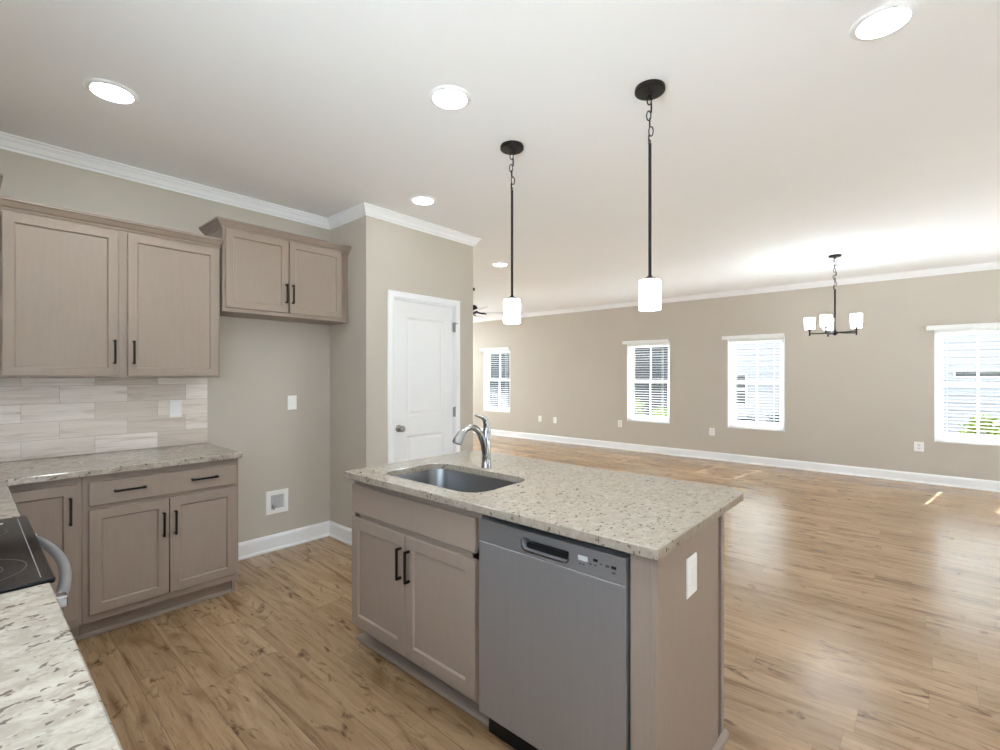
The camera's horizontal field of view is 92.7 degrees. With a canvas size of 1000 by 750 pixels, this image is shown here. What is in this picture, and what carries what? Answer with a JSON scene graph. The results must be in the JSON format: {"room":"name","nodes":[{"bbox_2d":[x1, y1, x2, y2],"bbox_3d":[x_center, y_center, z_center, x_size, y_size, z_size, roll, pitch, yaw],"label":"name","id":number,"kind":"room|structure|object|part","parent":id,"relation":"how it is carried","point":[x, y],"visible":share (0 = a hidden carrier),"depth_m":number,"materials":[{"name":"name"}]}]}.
{"room":"kitchen","nodes":[
{"label":"kitchen","id":0,"kind":"room"},
{"bbox_2d":[0,149,329,542],"bbox_3d":[-2.437,0.025,3.216,0.150,2.750,2.917,0,0,41],"label":"wall","id":1,"kind":"structure","parent":0,"point":[263,363],"depth_m":3.71,"materials":[{"name":"grey paint"}]},
{"bbox_2d":[0,173,2,187],"bbox_3d":[-2.786,-0.509,2.218,0.642,1.046,0.655,0,0,41],"label":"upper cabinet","id":2,"kind":"object","parent":1,"relation":"attached to","point":[1,174],"visible":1,"depth_m":2.47,"materials":[{"name":"beige wood"}]},
{"bbox_2d":[0,378,206,461],"bbox_3d":[-0.856,0.253,1.206,4.880,0.474,1.696,0,0,41],"label":"tile backsplash","id":3,"kind":"structure","parent":1,"relation":"attached to","point":[40,417],"depth_m":2.98,"materials":[{"name":"ceramic tile"},{"name":"grout"}]},
{"bbox_2d":[169,400,181,417],"bbox_3d":[-2.245,0.234,3.299,0.007,0.118,0.074,0,0,41],"label":"wall switch","id":4,"kind":"object","parent":3,"relation":"attached to","point":[175,406],"visible":1,"depth_m":3.30,"materials":[{"name":"white plastic"}]},
{"bbox_2d":[0,196,222,377],"bbox_3d":[-2.349,-0.448,2.918,0.373,0.929,1.065,0,0,41],"label":"upper cabinet","id":5,"kind":"object","parent":1,"relation":"attached to","point":[83,294],"visible":1,"depth_m":2.75,"materials":[{"name":"beige wood"}]},
{"bbox_3d":[-2.407,-0.418,2.630,0.020,0.847,0.475,0,0,41],"label":"cabinet door","id":6,"kind":"part","parent":5,"relation":"part of","materials":[{"name":"beige wood"}]},
{"bbox_3d":[-2.228,-0.885,2.812,0.048,0.054,1.065,0,0,41],"label":"crown trim","id":7,"kind":"part","parent":5,"relation":"part of","materials":[{"name":"beige wood"}]},
{"bbox_3d":[-2.244,-0.135,2.778,0.030,0.140,0.011,0,0,41],"label":"bar handle","id":8,"kind":"part","parent":5,"relation":"part of","materials":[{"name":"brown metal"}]},
{"bbox_3d":[-2.184,-0.135,2.845,0.030,0.140,0.011,0,0,41],"label":"bar handle","id":9,"kind":"part","parent":5,"relation":"part of","materials":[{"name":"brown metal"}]},
{"bbox_3d":[-2.059,-0.418,3.024,0.020,0.847,0.486,0,0,41],"label":"cabinet door","id":10,"kind":"part","parent":5,"relation":"part of","materials":[{"name":"beige wood"}]},
{"bbox_2d":[199,216,350,324],"bbox_3d":[-1.683,-0.746,3.671,0.373,0.621,1.014,0,0,41],"label":"upper cabinet","id":11,"kind":"object","parent":1,"relation":"attached to","point":[266,273],"visible":0.98,"depth_m":3.52,"materials":[{"name":"beige wood"}]},
{"bbox_3d":[-1.726,-0.730,3.401,0.020,0.536,0.424,0,0,41],"label":"cabinet door","id":12,"kind":"part","parent":11,"relation":"part of","materials":[{"name":"beige wood"}]},
{"bbox_3d":[-1.684,-1.029,3.672,0.371,0.054,1.013,0,0,41],"label":"crown trim","id":13,"kind":"part","parent":11,"relation":"part of","materials":[{"name":"beige wood"}]},
{"bbox_3d":[-1.546,-0.603,3.568,0.030,0.140,0.011,0,0,41],"label":"bar handle","id":14,"kind":"part","parent":11,"relation":"part of","materials":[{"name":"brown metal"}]},
{"bbox_3d":[-1.436,-0.730,3.731,0.020,0.536,0.430,0,0,41],"label":"cabinet door","id":15,"kind":"part","parent":11,"relation":"part of","materials":[{"name":"beige wood"}]},
{"bbox_2d":[266,488,287,514],"bbox_3d":[-1.783,1.017,3.824,0.026,0.184,0.176,0,0,41],"label":"water supply box","id":16,"kind":"object","parent":1,"relation":"attached to","point":[277,500],"visible":1,"depth_m":3.83,"materials":[{"name":"white plastic"}]},
{"bbox_2d":[288,395,296,409],"bbox_3d":[-1.709,0.228,3.921,0.007,0.118,0.074,0,0,41],"label":"wall switch","id":17,"kind":"object","parent":1,"relation":"attached to","point":[292,400],"visible":1,"depth_m":3.92,"materials":[{"name":"white plastic"}]},
{"bbox_2d":[238,521,351,560],"bbox_3d":[-1.523,1.337,3.697,0.584,0.126,1.168,0,0,41],"label":"baseboard","id":18,"kind":"structure","parent":1,"relation":"attached to","point":[255,547],"depth_m":3.92,"materials":[{"name":"white paint"}]},
{"bbox_2d":[330,219,358,528],"bbox_3d":[-1.283,0.025,4.069,0.450,2.750,0.110,0,0,41],"label":"wall","id":19,"kind":"structure","parent":0,"point":[344,338],"depth_m":4.00,"materials":[{"name":"grey paint"}]},
{"bbox_2d":[359,216,472,468],"bbox_3d":[-0.709,0.025,4.297,0.110,2.750,1.211,0,0,41],"label":"wall","id":20,"kind":"structure","parent":0,"point":[395,257],"depth_m":3.96,"materials":[{"name":"grey paint"}]},
{"bbox_2d":[387,290,459,463],"bbox_3d":[-0.680,0.345,4.284,0.170,2.109,0.827,0,0,41],"label":"door","id":21,"kind":"structure","parent":20,"relation":"in","point":[423,332],"depth_m":4.24,"materials":[{"name":"white paint"}]},
{"bbox_3d":[-0.837,0.455,4.030,0.069,0.062,0.062,0,0,41],"label":"knob","id":22,"kind":"part","parent":21,"relation":"part of","materials":[{"name":"silver metal"}]},
{"bbox_2d":[0,0,999,318],"bbox_3d":[0.465,-1.450,4.758,13.900,0.200,9.070,0,0,41],"label":"ceiling","id":23,"kind":"structure","parent":0,"point":[783,142],"depth_m":2.53,"materials":[{"name":"white paint"}]},
{"bbox_2d":[83,78,138,104],"bbox_3d":[-1.849,-1.345,2.272,0.208,0.010,0.208,0,0,41],"label":"recessed light","id":24,"kind":"object","parent":23,"relation":"in","point":[104,89],"visible":1,"depth_m":2.26,"materials":[{"name":"white paint"}]},
{"bbox_2d":[409,195,436,204],"bbox_3d":[-0.594,-1.345,3.679,0.208,0.010,0.208,0,0,41],"label":"recessed light","id":25,"kind":"object","parent":23,"relation":"in","point":[417,199],"visible":1,"depth_m":3.67,"materials":[{"name":"white paint"}]},
{"bbox_2d":[428,85,470,109],"bbox_3d":[-0.243,-1.345,2.321,0.208,0.010,0.208,0,0,41],"label":"recessed light","id":26,"kind":"object","parent":23,"relation":"in","point":[447,97],"visible":1,"depth_m":2.31,"materials":[{"name":"white paint"}]},
{"bbox_2d":[473,288,503,317],"bbox_3d":[-0.498,-1.143,7.419,1.258,0.412,1.258,0,0,41],"label":"ceiling fan","id":27,"kind":"object","parent":23,"relation":"hanging from","point":[475,309],"visible":0.33,"depth_m":7.39,"materials":[{"name":"black metal"}]},
{"bbox_2d":[492,262,507,266],"bbox_3d":[0.000,-1.345,5.812,0.208,0.010,0.208,0,0,41],"label":"recessed light","id":28,"kind":"object","parent":23,"relation":"in","point":[498,264],"visible":1,"depth_m":5.80,"materials":[{"name":"white paint"}]},
{"bbox_2d":[500,140,523,323],"bbox_3d":[0.071,-0.828,2.808,0.138,1.042,0.138,0,0,41],"label":"pendant light","id":29,"kind":"object","parent":23,"relation":"hanging from","point":[511,147],"visible":1,"depth_m":2.78,"materials":[{"name":"white glass"}]},
{"bbox_3d":[0.071,-0.781,2.808,0.017,0.650,0.014,0,0,-12],"label":"rod","id":30,"kind":"part","parent":29,"relation":"part of","materials":[{"name":"black metal"}]},
{"bbox_3d":[0.071,-0.376,2.808,0.100,0.138,0.100,0,0,41],"label":"lamp shade","id":31,"kind":"part","parent":29,"relation":"part of","materials":[{"name":"white glass"}]},
{"bbox_3d":[0.071,-1.200,2.809,0.030,0.235,0.027,0,0,-35],"label":"chain","id":32,"kind":"part","parent":29,"relation":"part of","materials":[{"name":"black metal"}]},
{"bbox_2d":[635,79,664,310],"bbox_3d":[0.704,-0.828,2.240,0.138,1.042,0.138,0,0,41],"label":"pendant light","id":33,"kind":"object","parent":23,"relation":"hanging from","point":[651,89],"visible":1,"depth_m":2.22,"materials":[{"name":"white glass"}]},
{"bbox_3d":[0.704,-0.781,2.240,0.017,0.650,0.014,0,0,-12],"label":"rod","id":34,"kind":"part","parent":33,"relation":"part of","materials":[{"name":"black metal"}]},
{"bbox_3d":[0.704,-0.376,2.240,0.100,0.138,0.100,0,0,41],"label":"lamp shade","id":35,"kind":"part","parent":33,"relation":"part of","materials":[{"name":"white glass"}]},
{"bbox_3d":[0.705,-1.200,2.241,0.030,0.235,0.027,0,0,-35],"label":"chain","id":36,"kind":"part","parent":33,"relation":"part of","materials":[{"name":"black metal"}]},
{"bbox_2d":[804,254,862,336],"bbox_3d":[3.760,-0.897,5.382,0.549,0.904,0.560,0,0,41],"label":"chandelier","id":37,"kind":"object","parent":23,"relation":"hanging from","point":[826,321],"visible":1,"depth_m":5.35,"materials":[{"name":"white glass"}]},
{"bbox_3d":[3.585,-0.594,5.520,0.105,0.130,0.105,0,0,41],"label":"lamp shade","id":38,"kind":"part","parent":37,"relation":"part of","materials":[{"name":"white glass"}]},
{"bbox_3d":[3.656,-0.490,5.457,0.252,0.080,0.063,0,0,41],"label":"arm","id":39,"kind":"part","parent":37,"relation":"part of","materials":[{"name":"brown metal"}]},
{"bbox_3d":[3.580,-0.594,5.238,0.105,0.130,0.105,0,0,41],"label":"lamp shade","id":40,"kind":"part","parent":37,"relation":"part of","materials":[{"name":"white glass"}]},
{"bbox_3d":[3.855,-0.594,5.602,0.105,0.130,0.105,0,0,41],"label":"lamp shade","id":41,"kind":"part","parent":37,"relation":"part of","materials":[{"name":"white glass"}]},
{"bbox_3d":[3.777,-0.723,5.375,0.017,0.486,0.017,0,0,41],"label":"rod","id":42,"kind":"part","parent":37,"relation":"part of","materials":[{"name":"brown metal"}]},
{"bbox_3d":[3.777,-1.142,5.378,0.041,0.359,0.036,0,0,-26],"label":"chain","id":43,"kind":"part","parent":37,"relation":"part of","materials":[{"name":"brown metal"}]},
{"bbox_3d":[3.826,-0.490,5.237,0.063,0.080,0.252,0,0,-13],"label":"arm","id":44,"kind":"part","parent":37,"relation":"part of","materials":[{"name":"brown metal"}]},
{"bbox_3d":[3.846,-0.594,5.145,0.105,0.130,0.105,0,0,41],"label":"lamp shade","id":45,"kind":"part","parent":37,"relation":"part of","materials":[{"name":"white glass"}]},
{"bbox_2d":[849,0,918,40],"bbox_3d":[1.462,-1.345,1.820,0.208,0.010,0.208,0,0,41],"label":"recessed light","id":46,"kind":"object","parent":23,"relation":"in","point":[882,21],"visible":1,"depth_m":1.81,"materials":[{"name":"white paint"}]},
{"bbox_2d":[76,433,999,749],"bbox_3d":[0.465,1.460,4.758,13.900,0.120,9.070,0,0,41],"label":"floor","id":47,"kind":"structure","parent":0,"point":[861,613],"depth_m":2.49,"materials":[{"name":"brown wood"}]},
{"bbox_2d":[0,516,71,607],"bbox_3d":[-1.542,0.865,1.171,0.762,1.070,0.713,0,0,41],"label":"range","id":48,"kind":"object","parent":47,"relation":"on","point":[24,564],"visible":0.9,"depth_m":1.27,"materials":[{"name":"black glass"}]},
{"bbox_2d":[0,516,55,593],"bbox_3d":[-1.559,0.489,1.151,0.762,0.013,0.643,0,0,41],"label":"cooktop","id":49,"kind":"object","parent":48,"relation":"in","point":[24,564],"depth_m":1.25,"materials":[{"name":"black glass"}]},
{"bbox_2d":[35,532,71,607],"bbox_3d":[-1.538,0.948,1.174,0.755,0.904,0.705,0,0,41],"label":"oven","id":50,"kind":"object","parent":48,"relation":"in","point":[44,574],"depth_m":1.26,"materials":[{"name":"silver metal"}]},
{"bbox_2d":[8,477,81,640],"bbox_3d":[-2.352,0.962,2.016,1.561,0.876,0.927,0,0,41],"label":"base cabinet","id":51,"kind":"object","parent":47,"relation":"on","point":[53,509],"visible":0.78,"depth_m":2.41,"materials":[{"name":"beige wood"}]},
{"bbox_3d":[-2.179,0.695,2.420,0.030,0.140,0.011,0,0,41],"label":"bar handle","id":52,"kind":"part","parent":51,"relation":"part of","materials":[{"name":"brown metal"}]},
{"bbox_2d":[0,443,241,518],"bbox_3d":[-2.092,0.506,2.304,1.553,0.032,1.684,0,0,41],"label":"countertop","id":53,"kind":"structure","parent":51,"relation":"on","point":[21,472],"depth_m":2.64,"materials":[{"name":"beige stone"}]},
{"bbox_2d":[79,458,237,639],"bbox_3d":[-2.127,0.962,2.953,0.658,0.876,0.771,0,0,41],"label":"base cabinet","id":54,"kind":"object","parent":47,"relation":"on","point":[156,541],"visible":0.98,"depth_m":2.71,"materials":[{"name":"beige wood"}]},
{"bbox_3d":[-2.032,0.984,2.624,0.020,0.548,0.353,0,0,41],"label":"cabinet door","id":55,"kind":"part","parent":54,"relation":"part of","materials":[{"name":"beige wood"}]},
{"bbox_3d":[-2.017,0.621,2.603,0.030,0.011,0.140,0,0,41],"label":"bar handle","id":56,"kind":"part","parent":54,"relation":"part of","materials":[{"name":"brown metal"}]},
{"bbox_3d":[-2.158,1.390,2.981,0.519,0.020,0.771,0,0,41],"label":"shoe moulding","id":57,"kind":"part","parent":54,"relation":"part of","materials":[{"name":"beige wood"}]},
{"bbox_3d":[-1.913,0.625,2.759,0.020,0.126,0.714,0,0,41],"label":"drawer","id":58,"kind":"part","parent":54,"relation":"part of","materials":[{"name":"beige wood"}]},
{"bbox_3d":[-1.915,0.853,2.719,0.030,0.140,0.011,0,0,41],"label":"bar handle","id":59,"kind":"part","parent":54,"relation":"part of","materials":[{"name":"brown metal"}]},
{"bbox_3d":[-1.877,0.853,2.762,0.030,0.140,0.011,0,0,41],"label":"bar handle","id":60,"kind":"part","parent":54,"relation":"part of","materials":[{"name":"brown metal"}]},
{"bbox_3d":[-1.795,0.984,2.893,0.020,0.548,0.357,0,0,41],"label":"cabinet door","id":61,"kind":"part","parent":54,"relation":"part of","materials":[{"name":"beige wood"}]},
{"bbox_3d":[-1.777,0.621,2.876,0.030,0.011,0.140,0,0,41],"label":"bar handle","id":62,"kind":"part","parent":54,"relation":"part of","materials":[{"name":"brown metal"}]},
{"bbox_2d":[352,480,488,726],"bbox_3d":[-0.264,0.962,2.374,0.962,0.876,0.600,0,0,41],"label":"base cabinet","id":63,"kind":"object","parent":47,"relation":"on","point":[415,560],"visible":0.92,"depth_m":2.11,"materials":[{"name":"beige wood"}]},
{"bbox_3d":[-0.592,1.002,2.316,0.439,0.547,0.020,0,0,41],"label":"cabinet door","id":64,"kind":"part","parent":63,"relation":"part of","materials":[{"name":"beige wood"}]},
{"bbox_3d":[-0.463,0.859,2.170,0.011,0.146,0.030,0,0,41],"label":"bar handle","id":65,"kind":"part","parent":63,"relation":"part of","materials":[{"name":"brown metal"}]},
{"bbox_3d":[-0.417,0.859,2.129,0.011,0.146,0.030,0,0,41],"label":"bar handle","id":66,"kind":"part","parent":63,"relation":"part of","materials":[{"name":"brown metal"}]},
{"bbox_3d":[-0.424,0.631,2.168,0.887,0.138,0.020,0,0,41],"label":"false drawer","id":67,"kind":"part","parent":63,"relation":"part of","materials":[{"name":"beige wood"}]},
{"bbox_3d":[-0.237,1.391,2.406,0.960,0.019,0.515,0,0,41],"label":"shoe moulding","id":68,"kind":"part","parent":63,"relation":"part of","materials":[{"name":"beige wood"}]},
{"bbox_3d":[-0.258,1.002,2.021,0.443,0.547,0.020,0,0,41],"label":"cabinet door","id":69,"kind":"part","parent":63,"relation":"part of","materials":[{"name":"beige wood"}]},
{"bbox_2d":[344,450,742,559],"bbox_3d":[0.129,0.506,2.232,1.655,0.032,0.927,0,0,41],"label":"countertop","id":70,"kind":"structure","parent":63,"relation":"on","point":[646,516],"depth_m":1.89,"materials":[{"name":"beige stone"}]},
{"bbox_2d":[395,469,515,492],"bbox_3d":[-0.226,0.618,2.319,0.708,0.190,0.438,0,0,41],"label":"sink","id":71,"kind":"object","parent":70,"relation":"in","point":[444,478],"visible":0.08,"depth_m":2.56,"materials":[{"name":"metal"}]},
{"bbox_2d":[452,414,490,468],"bbox_3d":[-0.141,0.346,2.443,0.053,0.287,0.261,0,0,41],"label":"faucet","id":72,"kind":"object","parent":70,"relation":"on","point":[484,437],"visible":1,"depth_m":2.49,"materials":[{"name":"silver metal"}]},
{"bbox_3d":[-0.131,0.349,2.454,0.035,0.198,0.199,0,0,41],"label":"spout","id":73,"kind":"part","parent":72,"relation":"part of","materials":[{"name":"silver metal"}]},
{"bbox_3d":[-0.092,0.260,2.498,0.044,0.114,0.109,0,0,41],"label":"lever handle","id":74,"kind":"part","parent":72,"relation":"part of","materials":[{"name":"silver metal"}]},
{"bbox_2d":[479,515,629,749],"bbox_3d":[0.336,0.962,1.853,0.624,0.876,0.568,0,0,41],"label":"dishwasher","id":75,"kind":"object","parent":47,"relation":"on","point":[554,609],"visible":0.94,"depth_m":1.62,"materials":[{"name":"silver metal"}]},
{"bbox_3d":[0.185,1.351,1.683,0.594,0.097,0.016,0,0,41],"label":"kick plate","id":76,"kind":"part","parent":75,"relation":"part of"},
{"bbox_3d":[0.163,0.598,1.659,0.614,0.085,0.040,0,0,41],"label":"control panel","id":77,"kind":"part","parent":75,"relation":"part of","materials":[{"name":"silver metal"}]},
{"bbox_2d":[486,515,629,553],"bbox_3d":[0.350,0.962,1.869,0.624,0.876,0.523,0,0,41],"label":"control panel","id":78,"kind":"object","parent":75,"relation":"in","point":[512,523],"depth_m":1.66,"materials":[{"name":"silver metal"}]},
{"bbox_2d":[630,514,728,749],"bbox_3d":[0.063,0.962,2.158,1.648,0.876,0.633,0,0,41],"label":"island end panel","id":79,"kind":"object","parent":47,"relation":"on","point":[677,642],"visible":0.33,"depth_m":1.51,"materials":[{"name":"beige wood"}]},
{"bbox_3d":[0.430,0.962,1.434,0.069,0.876,0.025,0,0,41],"label":"filler post","id":80,"kind":"part","parent":79,"relation":"part of","materials":[{"name":"beige wood"}]},
{"bbox_3d":[0.636,0.962,1.601,0.018,0.876,0.557,0,0,41],"label":"panel","id":81,"kind":"part","parent":79,"relation":"part of","materials":[{"name":"beige wood"}]},
{"bbox_2d":[686,552,696,598],"bbox_3d":[0.639,0.667,1.586,0.007,0.130,0.086,0,0,41],"label":"wall outlet","id":82,"kind":"object","parent":79,"relation":"attached to","point":[691,562],"visible":1,"depth_m":1.57,"materials":[{"name":"white plastic"}]},
{"bbox_3d":[0.065,1.385,2.156,1.643,0.030,0.633,0,0,41],"label":"shoe moulding","id":83,"kind":"part","parent":79,"relation":"part of","materials":[{"name":"beige wood"}]},
{"bbox_3d":[0.246,0.962,2.377,1.633,0.876,0.030,0,0,41],"label":"panel","id":84,"kind":"part","parent":79,"relation":"part of","materials":[{"name":"beige wood"}]},
{"bbox_3d":[-0.331,0.962,0.050,2.523,0.876,0.653,0,0,41],"label":"base cabinet","id":85,"kind":"object","parent":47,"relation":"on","visible":0},
{"bbox_2d":[0,583,122,749],"bbox_3d":[-0.322,0.506,0.046,2.545,0.032,0.641,0,0,41],"label":"countertop","id":86,"kind":"structure","parent":85,"relation":"on","point":[50,699],"depth_m":0.75,"materials":[{"name":"beige stone"}]},
{"bbox_2d":[473,269,999,480],"bbox_3d":[3.413,0.025,8.098,13.900,2.750,0.160,0,0,41],"label":"wall","id":87,"kind":"structure","parent":0,"point":[863,399],"depth_m":7.20,"materials":[{"name":"grey paint"}]},
{"bbox_2d":[484,351,509,412],"bbox_3d":[-0.031,0.128,11.129,0.825,1.455,0.172,0,0,41],"label":"window","id":88,"kind":"structure","parent":87,"relation":"in","point":[486,355],"depth_m":11.35,"materials":[{"name":"white paint"}]},
{"bbox_2d":[480,347,509,410],"bbox_3d":[-0.103,0.098,11.107,0.896,1.455,0.110,0,0,41],"label":"window blind","id":89,"kind":"object","parent":88,"relation":"attached to","point":[502,349],"visible":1,"depth_m":11.07,"materials":[{"name":"white plastic"}]},
{"bbox_3d":[-0.055,-0.559,11.102,0.781,0.046,0.050,0,0,41],"label":"head rail","id":90,"kind":"part","parent":89,"relation":"part of","materials":[{"name":"white plastic"}]},
{"bbox_3d":[-0.004,0.124,11.160,0.797,1.421,0.070,0,0,41],"label":"frame","id":91,"kind":"part","parent":88,"relation":"part of","materials":[{"name":"white plastic"}]},
{"bbox_3d":[-0.012,0.447,11.151,0.727,0.707,0.026,0,0,41],"label":"sash","id":92,"kind":"part","parent":88,"relation":"part of","materials":[{"name":"white plastic"}]},
{"bbox_3d":[0.007,-0.207,11.172,0.727,0.688,0.026,0,0,41],"label":"sash","id":93,"kind":"part","parent":88,"relation":"part of","materials":[{"name":"white plastic"}]},
{"bbox_2d":[0,131,999,322],"bbox_3d":[0.462,-1.311,4.754,13.600,0.078,8.760,0,0,41],"label":"trim","id":94,"kind":"structure","parent":87,"relation":"attached to","point":[9,142],"depth_m":3.87,"materials":[{"name":"white paint"}]},
{"bbox_2d":[627,341,669,423],"bbox_3d":[2.728,0.128,8.694,0.815,1.455,0.172,0,0,41],"label":"window","id":95,"kind":"structure","parent":87,"relation":"in","point":[629,350],"depth_m":8.78,"materials":[{"name":"white paint"}]},
{"bbox_2d":[622,339,669,421],"bbox_3d":[2.656,0.098,8.672,0.886,1.455,0.110,0,0,41],"label":"window blind","id":96,"kind":"object","parent":95,"relation":"attached to","point":[648,343],"visible":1,"depth_m":8.66,"materials":[{"name":"white plastic"}]},
{"bbox_3d":[2.492,0.135,8.854,0.002,1.345,0.055,0,0,41],"label":"ladder cord","id":97,"kind":"part","parent":96,"relation":"part of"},
{"bbox_3d":[2.704,-0.559,8.667,0.771,0.046,0.050,0,0,41],"label":"head rail","id":98,"kind":"part","parent":96,"relation":"part of","materials":[{"name":"white plastic"}]},
{"bbox_3d":[2.704,0.815,8.667,0.771,0.020,0.050,0,0,41],"label":"rail","id":99,"kind":"part","parent":96,"relation":"part of","materials":[{"name":"white plastic"}]},
{"bbox_3d":[2.748,0.447,8.716,0.717,0.707,0.026,0,0,41],"label":"sash","id":100,"kind":"part","parent":95,"relation":"part of","materials":[{"name":"white plastic"}]},
{"bbox_3d":[2.766,-0.207,8.737,0.717,0.688,0.026,0,0,41],"label":"sash","id":101,"kind":"part","parent":95,"relation":"part of","materials":[{"name":"white plastic"}]},
{"bbox_2d":[709,428,714,435],"bbox_3d":[3.511,0.940,7.899,0.085,0.122,0.007,0,0,41],"label":"wall outlet","id":102,"kind":"object","parent":87,"relation":"attached to","point":[711,430],"visible":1,"depth_m":7.89,"materials":[{"name":"white plastic"}]},
{"bbox_2d":[473,428,999,491],"bbox_3d":[3.352,1.337,8.029,13.600,0.126,0.024,0,0,41],"label":"baseboard","id":103,"kind":"structure","parent":87,"relation":"attached to","point":[970,483],"depth_m":7.19,"materials":[{"name":"white paint"}]},
{"bbox_2d":[727,335,784,431],"bbox_3d":[4.049,0.128,7.529,0.813,1.455,0.172,0,0,41],"label":"window","id":104,"kind":"structure","parent":87,"relation":"in","point":[731,367],"depth_m":7.57,"materials":[{"name":"white paint"}]},
{"bbox_2d":[722,333,783,428],"bbox_3d":[3.977,0.098,7.507,0.884,1.455,0.110,0,0,41],"label":"window blind","id":105,"kind":"object","parent":104,"relation":"attached to","point":[779,336],"visible":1,"depth_m":7.47,"materials":[{"name":"white plastic"}]},
{"bbox_3d":[4.024,-0.559,7.501,0.769,0.046,0.050,0,0,41],"label":"head rail","id":106,"kind":"part","parent":105,"relation":"part of","materials":[{"name":"white plastic"}]},
{"bbox_3d":[4.024,0.815,7.501,0.769,0.020,0.050,0,0,41],"label":"rail","id":107,"kind":"part","parent":105,"relation":"part of","materials":[{"name":"white plastic"}]},
{"bbox_3d":[4.068,0.447,7.551,0.715,0.707,0.026,0,0,41],"label":"sash","id":108,"kind":"part","parent":104,"relation":"part of","materials":[{"name":"white plastic"}]},
{"bbox_3d":[4.086,-0.207,7.572,0.715,0.688,0.026,0,0,41],"label":"sash","id":109,"kind":"part","parent":104,"relation":"part of","materials":[{"name":"white plastic"}]},
{"bbox_2d":[914,441,923,451],"bbox_3d":[5.444,0.932,6.194,0.095,0.128,0.007,0,0,41],"label":"wall outlet","id":110,"kind":"object","parent":87,"relation":"attached to","point":[918,446],"visible":1,"depth_m":6.19,"materials":[{"name":"white plastic"}]},
{"bbox_2d":[934,330,999,445],"bbox_3d":[5.908,0.128,5.888,0.812,1.455,0.172,0,0,41],"label":"window","id":111,"kind":"structure","parent":87,"relation":"in","point":[936,337],"depth_m":6.09,"materials":[{"name":"white paint"}]},
{"bbox_2d":[926,322,999,443],"bbox_3d":[5.836,0.098,5.866,0.883,1.455,0.110,0,0,41],"label":"window blind","id":112,"kind":"object","parent":111,"relation":"attached to","point":[976,327],"visible":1,"depth_m":5.92,"materials":[{"name":"white plastic"}]},
{"bbox_3d":[5.673,0.135,6.046,0.002,1.345,0.055,0,0,41],"label":"ladder cord","id":113,"kind":"part","parent":112,"relation":"part of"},
{"bbox_3d":[5.884,-0.559,5.860,0.768,0.046,0.050,0,0,41],"label":"head rail","id":114,"kind":"part","parent":112,"relation":"part of","materials":[{"name":"white plastic"}]},
{"bbox_3d":[5.884,0.815,5.860,0.768,0.020,0.050,0,0,41],"label":"rail","id":115,"kind":"part","parent":112,"relation":"part of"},
{"bbox_3d":[5.928,0.447,5.909,0.714,0.707,0.026,0,0,41],"label":"sash","id":116,"kind":"part","parent":111,"relation":"part of","materials":[{"name":"white plastic"}]},
{"bbox_3d":[5.946,-0.207,5.930,0.714,0.688,0.026,0,0,41],"label":"sash","id":117,"kind":"part","parent":111,"relation":"part of","materials":[{"name":"white plastic"}]},
{"label":"outside","id":118,"kind":"structure","parent":0,"visible":0},
{"bbox_3d":[12.271,1.725,21.460,70.000,0.350,31.580,0,0,41],"label":"lawn","id":119,"kind":"structure","parent":118,"visible":0},
{"bbox_2d":[489,393,509,407],"bbox_3d":[-0.605,1.100,17.752,4.060,0.900,0.060,0,0,41],"label":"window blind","id":120,"kind":"object","parent":119,"relation":"on","point":[493,395],"visible":0.1,"depth_m":17.19,"materials":[{"name":"white plastic"}]},
{"bbox_3d":[0.145,1.100,17.091,0.060,0.900,0.060,0,0,41],"label":"post","id":121,"kind":"part","parent":120,"relation":"part of","materials":[{"name":"white plastic"}]},
{"bbox_2d":[489,347,667,416],"bbox_3d":[3.339,-1.225,19.727,10.500,5.550,6.600,0,0,41],"label":"house","id":122,"kind":"structure","parent":119,"relation":"on","point":[642,370],"depth_m":14.75,"materials":[{"name":"grey stone"}]},
{"bbox_2d":[634,395,645,415],"bbox_3d":[3.847,1.048,13.950,0.844,1.013,0.889,0,0,19],"label":"shrub","id":123,"kind":"object","parent":119,"relation":"on","point":[635,400],"visible":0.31,"depth_m":13.79,"materials":[{"name":"green plant"}]},
{"bbox_2d":[651,407,666,416],"bbox_3d":[4.519,1.226,13.350,0.763,0.659,0.801,0,0,41],"label":"shrub","id":124,"kind":"object","parent":119,"relation":"on","point":[655,411],"visible":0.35,"depth_m":13.30,"materials":[{"name":"green plant"}]},
{"bbox_2d":[736,415,760,422],"bbox_3d":[6.286,1.274,12.075,0.699,0.564,0.655,0,0,41],"label":"shrub","id":125,"kind":"object","parent":119,"relation":"on","point":[743,419],"visible":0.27,"depth_m":12.06,"materials":[{"name":"grey plant"}]},
{"bbox_2d":[764,413,779,423],"bbox_3d":[6.801,1.226,11.612,0.707,0.660,0.729,0,0,41],"label":"shrub","id":126,"kind":"object","parent":119,"relation":"on","point":[777,416],"visible":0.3,"depth_m":11.60,"materials":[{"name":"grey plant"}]},
{"bbox_2d":[735,333,999,435],"bbox_3d":[11.999,-1.225,12.084,12.600,5.550,6.600,0,0,41],"label":"house","id":127,"kind":"structure","parent":119,"relation":"on","point":[770,358],"depth_m":10.16,"materials":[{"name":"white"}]},
{"bbox_2d":[958,414,999,436],"bbox_3d":[7.566,1.078,7.463,0.621,0.950,0.568,0,0,41],"label":"shrub","id":128,"kind":"object","parent":119,"relation":"on","point":[981,423],"visible":0.4,"depth_m":7.41,"materials":[{"name":"green plant"}]}
]}

